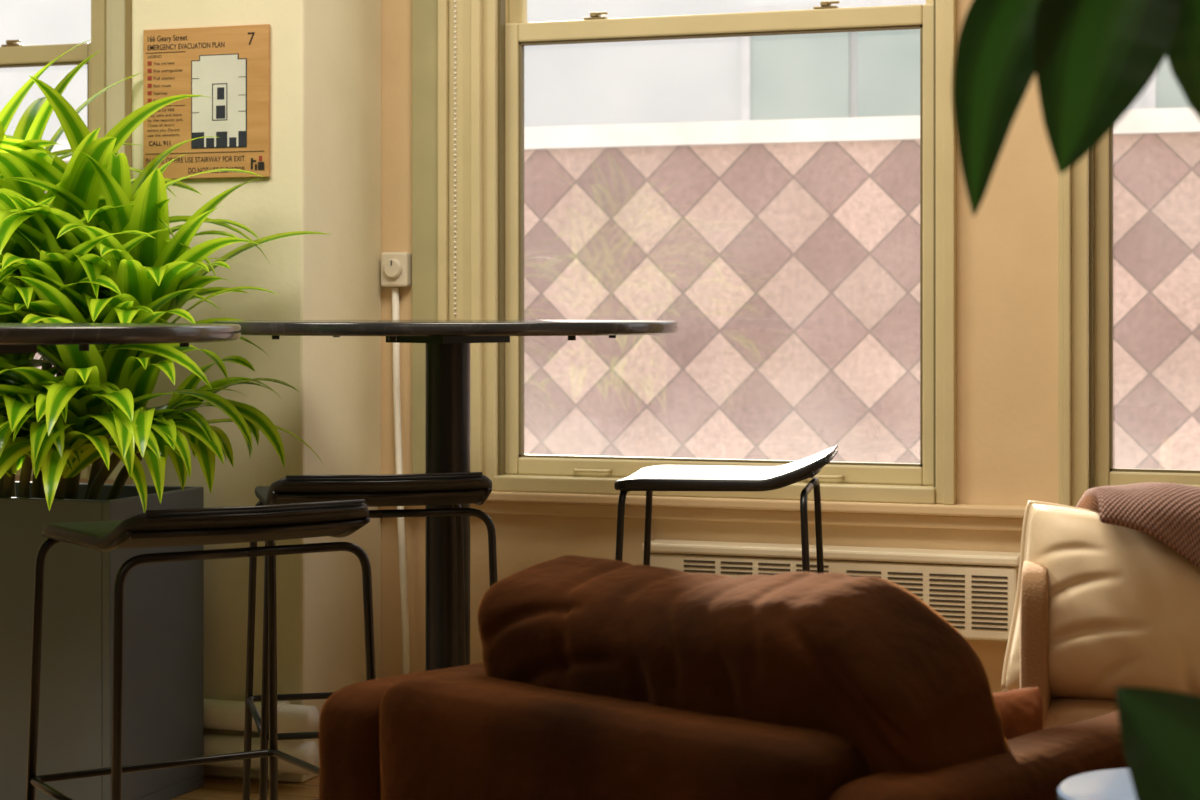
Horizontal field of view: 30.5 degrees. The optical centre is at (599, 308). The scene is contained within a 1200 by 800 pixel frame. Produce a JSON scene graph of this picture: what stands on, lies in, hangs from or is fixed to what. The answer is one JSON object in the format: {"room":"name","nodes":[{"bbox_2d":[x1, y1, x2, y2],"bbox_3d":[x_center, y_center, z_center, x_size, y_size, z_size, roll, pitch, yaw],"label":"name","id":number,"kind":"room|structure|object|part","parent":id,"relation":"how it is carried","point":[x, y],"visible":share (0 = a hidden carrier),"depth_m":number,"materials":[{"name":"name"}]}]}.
{"room":"office lounge","nodes":[
{"label":"office lounge","id":0,"kind":"room"},
{"bbox_2d":[170,775,318,799],"bbox_3d":[-0.619,1.150,1.554,8.200,0.100,7.500,0,0,19],"label":"floor","id":1,"kind":"structure","parent":0,"point":[214,787],"depth_m":5.03,"materials":[{"name":"brown wood"}]},
{"bbox_2d":[0,323,240,353],"bbox_3d":[-1.026,0.562,3.500,0.890,1.075,0.890,0,0,0],"label":"bar table","id":2,"kind":"object","parent":1,"relation":"on","point":[14,337],"visible":1,"depth_m":3.23,"materials":[{"name":"black stone"}]},
{"bbox_3d":[-1.026,0.060,3.500,0.184,0.019,0.184,0,0,-45],"label":"mounting plate","id":3,"kind":"part","parent":2,"relation":"part of","materials":[{"name":"black metal"}]},
{"bbox_2d":[0,38,330,799],"bbox_3d":[-1.415,0.253,4.936,1.557,1.692,1.272,0,0,19],"label":"potted plant","id":4,"kind":"object","parent":1,"relation":"on","point":[96,247],"visible":0.97,"depth_m":4.74,"materials":[{"name":"plant"}]},
{"bbox_3d":[-1.362,0.183,4.943,0.770,0.648,0.303,0,0,19],"label":"stem","id":5,"kind":"part","parent":4,"relation":"part of","materials":[{"name":"green plant"}]},
{"bbox_2d":[26,499,375,799],"bbox_3d":[-0.639,0.699,3.535,0.464,0.803,0.459,0,0,-32],"label":"bar stool","id":6,"kind":"object","parent":1,"relation":"on","point":[338,519],"visible":0.97,"depth_m":3.42,"materials":[{"name":"black metal"}]},
{"bbox_3d":[-0.840,0.734,3.637,0.232,0.734,0.041,0,0,-24],"label":"leg","id":7,"kind":"part","parent":6,"relation":"part of","materials":[{"name":"black metal"}]},
{"bbox_3d":[-0.803,0.350,3.429,0.012,0.046,0.397,0,0,-32],"label":"seat rail","id":8,"kind":"part","parent":6,"relation":"part of","materials":[{"name":"black metal"}]},
{"bbox_3d":[-0.641,0.734,3.319,0.232,0.734,0.041,0,0,-40],"label":"leg","id":9,"kind":"part","parent":6,"relation":"part of","materials":[{"name":"black metal"}]},
{"bbox_3d":[-0.636,0.338,3.529,0.410,0.075,0.433,0,0,-32],"label":"seat","id":10,"kind":"part","parent":6,"relation":"part of","materials":[{"name":"black leather"}]},
{"bbox_3d":[-0.536,0.338,3.369,0.380,0.015,0.012,0,0,-32],"label":"seat rail","id":11,"kind":"part","parent":6,"relation":"part of","materials":[{"name":"black metal"}]},
{"bbox_3d":[-0.643,0.734,3.760,0.232,0.734,0.041,0,0,-40],"label":"leg","id":12,"kind":"part","parent":6,"relation":"part of","materials":[{"name":"black metal"}]},
{"bbox_3d":[-0.444,0.734,3.442,0.232,0.734,0.041,0,0,-24],"label":"leg","id":13,"kind":"part","parent":6,"relation":"part of","materials":[{"name":"black metal"}]},
{"bbox_3d":[-0.472,0.350,3.635,0.012,0.046,0.397,0,0,-32],"label":"seat rail","id":14,"kind":"part","parent":6,"relation":"part of","materials":[{"name":"black metal"}]},
{"bbox_2d":[242,472,497,799],"bbox_3d":[-0.439,0.699,4.194,0.464,0.803,0.459,0,0,-13],"label":"bar stool","id":15,"kind":"object","parent":1,"relation":"on","point":[455,489],"visible":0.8,"depth_m":4.02,"materials":[{"name":"black metal"}]},
{"bbox_3d":[-0.596,0.734,4.355,0.232,0.734,0.041,0,0,-5],"label":"leg","id":16,"kind":"part","parent":15,"relation":"part of","materials":[{"name":"black metal"}]},
{"bbox_3d":[-0.628,0.350,4.146,0.012,0.046,0.397,0,0,-13],"label":"seat rail","id":17,"kind":"part","parent":15,"relation":"part of","materials":[{"name":"black metal"}]},
{"bbox_3d":[-0.511,0.734,3.990,0.232,0.734,0.041,0,0,-21],"label":"leg","id":18,"kind":"part","parent":15,"relation":"part of","materials":[{"name":"black metal"}]},
{"bbox_3d":[-0.438,0.338,4.188,0.410,0.075,0.433,0,0,-13],"label":"seat","id":19,"kind":"part","parent":15,"relation":"part of","materials":[{"name":"black leather"}]},
{"bbox_3d":[-0.395,0.338,4.004,0.380,0.015,0.012,0,0,-13],"label":"seat rail","id":20,"kind":"part","parent":15,"relation":"part of","materials":[{"name":"black metal"}]},
{"bbox_3d":[-0.285,0.734,4.042,0.232,0.734,0.041,0,0,-5],"label":"leg","id":21,"kind":"part","parent":15,"relation":"part of","materials":[{"name":"black metal"}]},
{"bbox_3d":[-0.370,0.734,4.407,0.232,0.734,0.041,0,0,-21],"label":"leg","id":22,"kind":"part","parent":15,"relation":"part of","materials":[{"name":"black metal"}]},
{"bbox_3d":[-0.248,0.350,4.234,0.012,0.046,0.397,0,0,-13],"label":"seat rail","id":23,"kind":"part","parent":15,"relation":"part of","materials":[{"name":"black metal"}]},
{"bbox_2d":[213,320,677,670],"bbox_3d":[-0.318,0.562,4.600,0.960,1.075,0.960,0,0,0],"label":"bar table","id":24,"kind":"object","parent":1,"relation":"on","point":[447,342],"visible":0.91,"depth_m":4.55,"materials":[{"name":"black metal"}]},
{"bbox_3d":[-0.318,0.060,4.600,0.184,0.019,0.184,0,0,-45],"label":"mounting plate","id":25,"kind":"part","parent":24,"relation":"part of","materials":[{"name":"black metal"}]},
{"bbox_2d":[319,555,1127,799],"bbox_3d":[0.215,0.702,2.780,0.934,0.795,0.773,0,0,42],"label":"armchair","id":26,"kind":"object","parent":1,"relation":"on","point":[596,678],"visible":0.96,"depth_m":2.47,"materials":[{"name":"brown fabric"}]},
{"bbox_3d":[-0.073,0.745,3.049,0.143,0.534,0.763,0,0,43],"label":"arm","id":27,"kind":"part","parent":26,"relation":"part of","materials":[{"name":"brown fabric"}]},
{"bbox_3d":[0.010,0.730,2.541,0.684,0.555,0.144,0,0,43],"label":"backrest","id":28,"kind":"part","parent":26,"relation":"part of","materials":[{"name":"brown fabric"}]},
{"bbox_2d":[477,555,1009,774],"bbox_3d":[0.178,0.536,2.597,0.698,0.458,0.247,-3,8,42],"label":"cushion","id":29,"kind":"object","parent":26,"relation":"on","point":[862,666],"depth_m":2.45,"materials":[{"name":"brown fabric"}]},
{"bbox_3d":[0.510,0.750,2.516,0.143,0.524,0.764,0,0,43],"label":"arm","id":30,"kind":"part","parent":26,"relation":"part of","materials":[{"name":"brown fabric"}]},
{"bbox_2d":[992,687,1042,739],"bbox_3d":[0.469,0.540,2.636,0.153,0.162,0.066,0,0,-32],"label":"throw pillow","id":31,"kind":"object","parent":26,"relation":"on","point":[1021,710],"visible":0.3,"depth_m":2.63,"materials":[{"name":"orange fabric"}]},
{"bbox_2d":[614,445,837,573],"bbox_3d":[0.265,0.699,4.668,0.459,0.803,0.464,0,0,9],"label":"bar stool","id":32,"kind":"object","parent":1,"relation":"on","point":[650,479],"visible":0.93,"depth_m":4.50,"materials":[{"name":"black metal"}]},
{"bbox_3d":[0.057,0.734,4.585,0.041,0.734,0.232,0,0,17],"label":"leg","id":33,"kind":"part","parent":32,"relation":"part of","materials":[{"name":"black metal"}]},
{"bbox_3d":[0.094,0.734,4.814,0.041,0.734,0.232,0,0,2],"label":"leg","id":34,"kind":"part","parent":32,"relation":"part of","materials":[{"name":"black metal"}]},
{"bbox_3d":[0.237,0.350,4.475,0.397,0.046,0.012,0,0,9],"label":"seat rail","id":35,"kind":"part","parent":32,"relation":"part of","materials":[{"name":"black metal"}]},
{"bbox_3d":[0.272,0.338,4.667,0.433,0.075,0.410,0,0,9],"label":"seat","id":36,"kind":"part","parent":32,"relation":"part of","materials":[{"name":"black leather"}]},
{"bbox_3d":[0.427,0.734,4.524,0.041,0.734,0.232,0,0,2],"label":"leg","id":37,"kind":"part","parent":32,"relation":"part of","materials":[{"name":"black metal"}]},
{"bbox_3d":[0.465,0.734,4.752,0.041,0.734,0.232,0,0,17],"label":"leg","id":38,"kind":"part","parent":32,"relation":"part of","materials":[{"name":"black metal"}]},
{"bbox_3d":[0.458,0.338,4.636,0.012,0.015,0.380,0,0,9],"label":"seat rail","id":39,"kind":"part","parent":32,"relation":"part of","materials":[{"name":"black metal"}]},
{"bbox_2d":[1020,561,1116,728],"bbox_3d":[1.051,0.728,3.352,0.786,0.745,0.900,0,0,13],"label":"armchair","id":40,"kind":"object","parent":1,"relation":"on","point":[1034,595],"visible":0.23,"depth_m":3.01,"materials":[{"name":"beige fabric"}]},
{"bbox_3d":[0.689,0.680,3.433,0.045,0.650,0.880,0,0,13],"label":"backrest","id":41,"kind":"part","parent":40,"relation":"part of","materials":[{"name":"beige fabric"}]},
{"bbox_3d":[0.969,0.770,2.976,0.780,0.460,0.130,0,0,13],"label":"arm","id":42,"kind":"part","parent":40,"relation":"part of","materials":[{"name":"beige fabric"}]},
{"bbox_2d":[1002,501,1199,699],"bbox_3d":[0.790,0.438,3.110,0.444,0.326,0.269,0,0,4],"label":"throw pillow","id":43,"kind":"object","parent":40,"relation":"on","point":[1124,605],"visible":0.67,"depth_m":3.00,"materials":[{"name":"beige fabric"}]},
{"bbox_2d":[1076,482,1199,567],"bbox_3d":[0.924,0.393,3.100,0.498,0.300,0.368,0,0,5],"label":"knitted blanket","id":44,"kind":"object","parent":40,"relation":"on","point":[1169,513],"visible":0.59,"depth_m":2.99,"materials":[{"name":"pink fabric"}]},
{"bbox_2d":[953,0,1199,799],"bbox_3d":[0.564,0.248,1.519,0.644,1.703,0.389,0,0,-25],"label":"potted houseplant","id":45,"kind":"object","parent":1,"relation":"on","point":[1090,60],"visible":1,"depth_m":1.46,"materials":[{"name":"plant"}]},
{"bbox_2d":[1057,768,1136,799],"bbox_3d":[0.580,0.791,2.200,0.240,0.617,0.240,0,0,19],"label":"table","id":46,"kind":"object","parent":1,"relation":"on","point":[1110,784],"visible":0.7,"depth_m":2.23,"materials":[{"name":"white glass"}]},
{"bbox_2d":[132,0,380,782],"bbox_3d":[-0.832,-0.425,5.377,0.458,3.050,0.430,0,0,19],"label":"wall column","id":47,"kind":"structure","parent":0,"point":[325,177],"depth_m":5.17,"materials":[{"name":"paint"}]},
{"bbox_2d":[143,24,269,178],"bbox_3d":[-0.927,-0.485,5.174,0.334,0.356,0.013,0,0,19],"label":"sign","id":48,"kind":"object","parent":47,"relation":"attached to","point":[230,65],"visible":0.9,"depth_m":5.16,"materials":[{"name":"brown wood"}]},
{"bbox_3d":[-0.893,-0.487,5.157,0.141,0.214,0.003,0,0,19],"label":"plan panel","id":49,"kind":"part","parent":48,"relation":"part of","materials":[{"name":"white paper"}]},
{"bbox_2d":[204,733,318,776],"bbox_3d":[-0.898,1.030,5.128,0.500,0.084,0.081,0,0,19],"label":"pipe","id":50,"kind":"object","parent":47,"relation":"attached to","point":[214,744],"visible":0.35,"depth_m":5.07,"materials":[{"name":"paint"}]},
{"bbox_2d":[204,698,318,732],"bbox_3d":[-0.896,0.945,5.132,0.500,0.076,0.073,0,0,19],"label":"pipe","id":51,"kind":"object","parent":47,"relation":"attached to","point":[218,714],"visible":0.42,"depth_m":5.07,"materials":[{"name":"paint"}]},
{"bbox_2d":[15,0,1057,692],"bbox_3d":[0.646,-0.425,5.147,8.200,3.050,0.120,0,0,19],"label":"wall","id":52,"kind":"structure","parent":0,"point":[1007,253],"depth_m":5.02,"materials":[{"name":"beige paint"}]},
{"bbox_2d":[0,0,105,478],"bbox_3d":[-1.849,-0.618,6.010,1.220,2.125,0.150,0,0,19],"label":"window","id":53,"kind":"structure","parent":52,"relation":"in","point":[12,54],"depth_m":5.82,"materials":[{"name":"paint"}]},
{"bbox_3d":[-1.848,-0.148,6.013,1.136,1.113,0.035,0,0,19],"label":"sash","id":54,"kind":"part","parent":53,"relation":"part of","materials":[{"name":"paint"}]},
{"bbox_2d":[106,0,111,478],"bbox_3d":[-1.240,-0.618,5.806,0.064,2.125,0.130,0,0,19],"label":"trim","id":55,"kind":"structure","parent":52,"relation":"attached to","point":[108,2],"depth_m":5.75,"materials":[{"name":"paint"}]},
{"bbox_2d":[112,0,130,479],"bbox_3d":[-1.247,-0.618,5.732,0.040,2.125,0.035,0,0,19],"label":"trim","id":56,"kind":"structure","parent":52,"relation":"attached to","point":[121,9],"depth_m":5.72,"materials":[{"name":"paint"}]},
{"bbox_2d":[381,252,410,286],"bbox_3d":[-0.509,-0.098,5.465,0.072,0.086,0.048,0,0,19],"label":"wall thermostat","id":57,"kind":"object","parent":52,"relation":"attached to","point":[395,266],"visible":1,"depth_m":5.45,"materials":[{"name":"white plastic"}]},
{"bbox_2d":[392,288,409,673],"bbox_3d":[-0.496,0.524,5.444,0.032,1.152,0.091,0,0,-28],"label":"cable conduit","id":58,"kind":"object","parent":52,"relation":"attached to","point":[395,291],"visible":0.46,"depth_m":5.42,"materials":[{"name":"paint"}]},
{"bbox_2d":[412,0,437,473],"bbox_3d":[-0.427,-0.618,5.450,0.077,2.125,0.022,0,0,19],"label":"trim","id":59,"kind":"structure","parent":52,"relation":"attached to","point":[424,12],"depth_m":5.44,"materials":[{"name":"paint"}]},
{"bbox_2d":[454,0,456,316],"bbox_3d":[-0.353,-0.917,5.372,0.008,1.874,0.008,0,0,19],"label":"blind cord","id":60,"kind":"object","parent":52,"relation":"hanging from","point":[455,1],"visible":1,"depth_m":5.37,"materials":[{"name":"beige fabric"}]},
{"bbox_2d":[438,0,482,474],"bbox_3d":[-0.341,-0.618,5.408,0.115,2.125,0.045,0,0,19],"label":"trim","id":61,"kind":"structure","parent":52,"relation":"attached to","point":[469,14],"depth_m":5.40,"materials":[{"name":"paint"}]},
{"bbox_2d":[379,491,1025,530],"bbox_3d":[1.967,0.472,4.592,5.340,0.055,0.050,0,0,19],"label":"trim","id":62,"kind":"structure","parent":52,"relation":"attached to","point":[956,516],"depth_m":5.14,"materials":[{"name":"beige paint"}]},
{"bbox_2d":[483,0,943,503],"bbox_3d":[0.276,-0.618,5.262,1.168,2.125,0.150,0,0,19],"label":"window","id":63,"kind":"structure","parent":52,"relation":"in","point":[506,28],"depth_m":5.33,"materials":[{"name":"paint"}]},
{"bbox_3d":[0.289,-1.145,5.300,1.084,0.970,0.030,0,0,19],"label":"sash","id":64,"kind":"part","parent":63,"relation":"part of","materials":[{"name":"paint"}]},
{"bbox_2d":[642,539,1019,640],"bbox_3d":[0.529,0.645,5.071,0.882,0.190,0.101,0,0,19],"label":"radiator cover","id":65,"kind":"object","parent":52,"relation":"attached to","point":[974,591],"depth_m":4.96,"materials":[{"name":"metal"}]},
{"bbox_2d":[684,560,714,572],"bbox_3d":[0.232,0.600,5.129,0.076,0.028,0.002,0,0,19],"label":"air vent","id":66,"kind":"object","parent":65,"relation":"in","point":[690,566],"depth_m":5.13,"materials":[{"name":"beige metal"}]},
{"bbox_2d":[721,561,752,574],"bbox_3d":[0.317,0.600,5.099,0.076,0.028,0.002,0,0,19],"label":"air vent","id":67,"kind":"object","parent":65,"relation":"in","point":[727,567],"depth_m":5.10,"materials":[{"name":"beige metal"}]},
{"bbox_2d":[758,563,789,574],"bbox_3d":[0.402,0.600,5.069,0.076,0.028,0.002,0,0,19],"label":"air vent","id":68,"kind":"object","parent":65,"relation":"in","point":[763,568],"depth_m":5.07,"materials":[{"name":"beige metal"}]},
{"bbox_2d":[796,564,828,572],"bbox_3d":[0.486,0.600,5.039,0.076,0.028,0.002,0,0,19],"label":"air vent","id":69,"kind":"object","parent":65,"relation":"in","point":[813,567],"depth_m":5.04,"materials":[{"name":"beige metal"}]},
{"bbox_2d":[846,570,880,577],"bbox_3d":[0.600,0.655,4.999,0.080,0.120,0.002,0,0,19],"label":"air vent","id":70,"kind":"object","parent":65,"relation":"in","point":[876,573],"depth_m":5.00,"materials":[{"name":"beige metal"}]},
{"bbox_2d":[888,572,922,600],"bbox_3d":[0.689,0.655,4.968,0.080,0.120,0.002,0,0,19],"label":"air vent","id":71,"kind":"object","parent":65,"relation":"in","point":[912,582],"depth_m":4.96,"materials":[{"name":"beige metal"}]},
{"bbox_2d":[929,573,964,628],"bbox_3d":[0.779,0.655,4.936,0.080,0.120,0.002,0,0,19],"label":"air vent","id":72,"kind":"object","parent":65,"relation":"in","point":[946,590],"depth_m":4.93,"materials":[{"name":"beige metal"}]},
{"bbox_2d":[972,575,1007,630],"bbox_3d":[0.869,0.655,4.905,0.080,0.120,0.002,0,0,19],"label":"air vent","id":73,"kind":"object","parent":65,"relation":"in","point":[989,592],"depth_m":4.90,"materials":[{"name":"beige metal"}]},
{"bbox_2d":[943,0,956,504],"bbox_3d":[0.798,-0.618,5.012,0.025,2.125,0.035,0,0,19],"label":"trim","id":74,"kind":"structure","parent":52,"relation":"attached to","point":[949,6],"depth_m":5.00,"materials":[{"name":"paint"}]},
{"bbox_2d":[1058,168,1070,505],"bbox_3d":[1.040,-0.618,4.922,0.028,2.125,0.045,0,0,19],"label":"trim","id":75,"kind":"structure","parent":52,"relation":"attached to","point":[1064,179],"depth_m":4.91,"materials":[{"name":"paint"}]},
{"bbox_2d":[1071,128,1199,506],"bbox_3d":[1.630,-0.618,4.785,1.185,2.125,0.150,0,0,19],"label":"window","id":76,"kind":"structure","parent":52,"relation":"in","point":[1092,175],"depth_m":4.93,"materials":[{"name":"paint"}]},
{"bbox_3d":[1.630,-0.618,4.785,1.185,2.125,0.150,0,0,19],"label":"frame","id":77,"kind":"part","parent":76,"relation":"part of","materials":[{"name":"paint"}]},
{"label":"outside","id":78,"kind":"structure","parent":0,"visible":0},
{"bbox_3d":[3.624,4.200,25.345,50.000,0.200,39.800,0,0,19],"label":"ground","id":79,"kind":"structure","parent":78,"visible":0},
{"bbox_2d":[0,0,1189,140],"bbox_3d":[-3.628,0.300,19.804,60.000,7.600,1.070,0,0,19],"label":"building","id":80,"kind":"structure","parent":79,"relation":"on","point":[861,73],"depth_m":17.79,"materials":[{"name":"white"}]},
{"bbox_2d":[33,107,1199,471],"bbox_3d":[-0.730,1.653,9.969,24.000,4.895,0.400,0,0,19],"label":"wall","id":81,"kind":"structure","parent":79,"relation":"on","point":[784,255],"depth_m":9.29,"materials":[{"name":"tile"}]}
]}

